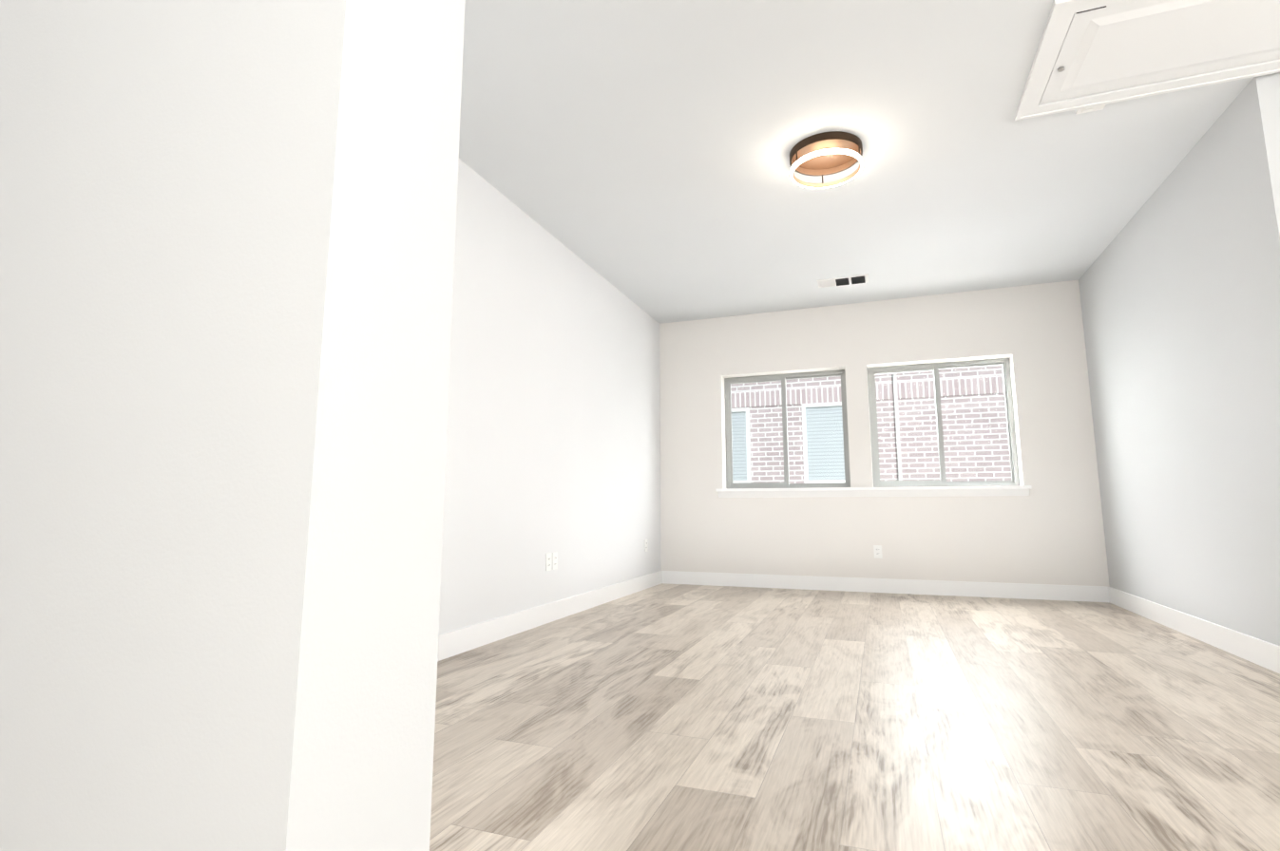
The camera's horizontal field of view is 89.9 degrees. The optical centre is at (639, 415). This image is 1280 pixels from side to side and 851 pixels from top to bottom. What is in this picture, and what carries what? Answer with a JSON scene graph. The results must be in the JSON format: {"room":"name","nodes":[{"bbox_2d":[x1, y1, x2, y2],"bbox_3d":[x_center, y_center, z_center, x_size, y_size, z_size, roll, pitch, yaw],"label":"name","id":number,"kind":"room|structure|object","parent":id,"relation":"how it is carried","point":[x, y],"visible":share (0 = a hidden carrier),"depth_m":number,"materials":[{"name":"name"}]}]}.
{"room":"empty room","nodes":[
{"label":"empty room","id":0,"kind":"room"},
{"bbox_2d":[0,0,465,850],"bbox_3d":[-1.105,-0.453,1.060,1.795,2.740,0.190,-3,-9,20],"label":"wall","id":1,"kind":"structure","parent":0,"point":[226,255],"depth_m":0.66,"materials":[{"name":"paint"}]},
{"bbox_2d":[439,158,661,634],"bbox_3d":[-0.847,-0.017,4.114,0.120,2.740,6.150,-3,-9,20],"label":"wall","id":2,"kind":"structure","parent":0,"point":[553,439],"depth_m":4.35,"materials":[{"name":"paint"}]},
{"bbox_2d":[545,553,551,571],"bbox_3d":[-0.624,1.002,4.386,0.008,0.116,0.072,-3,-9,20],"label":"electrical outlet","id":3,"kind":"object","parent":2,"relation":"attached to","point":[547,562],"visible":1,"depth_m":4.38,"materials":[{"name":"white plastic"}]},
{"bbox_2d":[437,571,662,661],"bbox_3d":[-0.782,1.275,3.908,0.015,0.125,5.745,-3,-9,20],"label":"baseboard","id":4,"kind":"structure","parent":2,"relation":"attached to","point":[455,642],"depth_m":4.12,"materials":[{"name":"white wood"}]},
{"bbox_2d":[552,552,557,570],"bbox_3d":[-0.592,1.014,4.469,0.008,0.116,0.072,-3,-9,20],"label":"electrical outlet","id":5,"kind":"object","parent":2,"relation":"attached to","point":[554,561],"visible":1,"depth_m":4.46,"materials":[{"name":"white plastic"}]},
{"bbox_2d":[644,539,647,552],"bbox_3d":[0.058,1.255,6.195,0.008,0.116,0.072,-3,-9,20],"label":"electrical outlet","id":6,"kind":"object","parent":2,"relation":"attached to","point":[645,545],"visible":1,"depth_m":6.18,"materials":[{"name":"white plastic"}]},
{"bbox_2d":[429,583,1279,850],"bbox_3d":[1.950,0.972,1.004,7.775,0.100,9.800,-3,-9,20],"label":"floor","id":7,"kind":"structure","parent":0,"point":[663,716],"depth_m":2.23,"materials":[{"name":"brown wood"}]},
{"bbox_2d":[458,0,1253,324],"bbox_3d":[1.943,-1.842,1.392,7.775,0.100,9.770,-3,-9,20],"label":"ceiling","id":8,"kind":"structure","parent":0,"point":[636,152],"depth_m":3.52,"materials":[{"name":"paint"}]},
{"bbox_2d":[789,131,863,188],"bbox_3d":[1.037,-1.418,3.580,0.392,0.118,0.392,-3,-9,20],"label":"flush ceiling light","id":9,"kind":"object","parent":8,"relation":"attached to","point":[827,153],"visible":1,"depth_m":3.57,"materials":[{"name":"orange metal"}]},
{"bbox_2d":[816,273,868,287],"bbox_3d":[1.781,-1.174,5.638,0.425,0.020,0.210,-3,-9,20],"label":"ceiling vent","id":10,"kind":"object","parent":8,"relation":"in","point":[843,280],"visible":1,"depth_m":5.62,"materials":[{"name":"white"}]},
{"bbox_2d":[1014,0,1279,120],"bbox_3d":[2.488,-1.604,2.622,1.540,0.023,0.815,-3,-9,20],"label":"attic hatch","id":11,"kind":"object","parent":8,"relation":"attached to","point":[1089,53],"visible":0.98,"depth_m":2.76,"materials":[{"name":"white wood"}]},
{"bbox_2d":[659,280,1109,587],"bbox_3d":[2.052,0.278,6.186,4.088,2.740,0.200,-3,-9,20],"label":"wall","id":12,"kind":"structure","parent":0,"point":[1049,529],"depth_m":5.97,"materials":[{"name":"paint"}]},
{"bbox_2d":[724,369,850,488],"bbox_3d":[1.473,0.157,6.503,1.225,1.170,0.049,-3,-9,20],"label":"window","id":13,"kind":"structure","parent":12,"relation":"in","point":[729,434],"depth_m":6.50,"materials":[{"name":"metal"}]},
{"bbox_2d":[716,358,1031,497],"bbox_3d":[2.100,0.150,6.159,2.759,1.255,0.250,-3,-9,20],"label":"window","id":14,"kind":"structure","parent":12,"relation":"in","point":[935,368],"depth_m":5.98,"materials":[{"name":"silver metal"}]},
{"bbox_2d":[873,545,882,558],"bbox_3d":[2.183,1.250,5.886,0.072,0.116,0.008,-3,-9,20],"label":"electrical outlet","id":15,"kind":"object","parent":12,"relation":"attached to","point":[877,550],"visible":1,"depth_m":5.88,"materials":[{"name":"white plastic"}]},
{"bbox_2d":[662,571,1109,602],"bbox_3d":[2.032,1.557,5.896,3.853,0.125,0.015,-3,-9,20],"label":"baseboard","id":16,"kind":"structure","parent":12,"relation":"attached to","point":[1071,593],"depth_m":5.78,"materials":[{"name":"white wood"}]},
{"bbox_2d":[1078,72,1279,646],"bbox_3d":[4.968,-0.094,3.595,3.407,2.740,3.065,-3,-9,20],"label":"wall","id":17,"kind":"structure","parent":0,"point":[1179,285],"depth_m":3.61,"materials":[{"name":"paint"}]},
{"bbox_2d":[1108,587,1279,674],"bbox_3d":[3.331,1.273,3.910,0.015,0.125,2.835,-3,-9,20],"label":"baseboard","id":18,"kind":"structure","parent":17,"relation":"attached to","point":[1266,655],"depth_m":3.62,"materials":[{"name":"white wood"}]},
{"label":"outside","id":19,"kind":"structure","parent":0,"visible":0},
{"bbox_2d":[730,364,1012,483],"bbox_3d":[1.119,0.018,8.462,24.000,12.100,3.200,-3,-9,20],"label":"brick building","id":20,"kind":"structure","parent":19,"point":[927,455],"depth_m":8.94,"materials":[{"name":"brick"}]}
]}

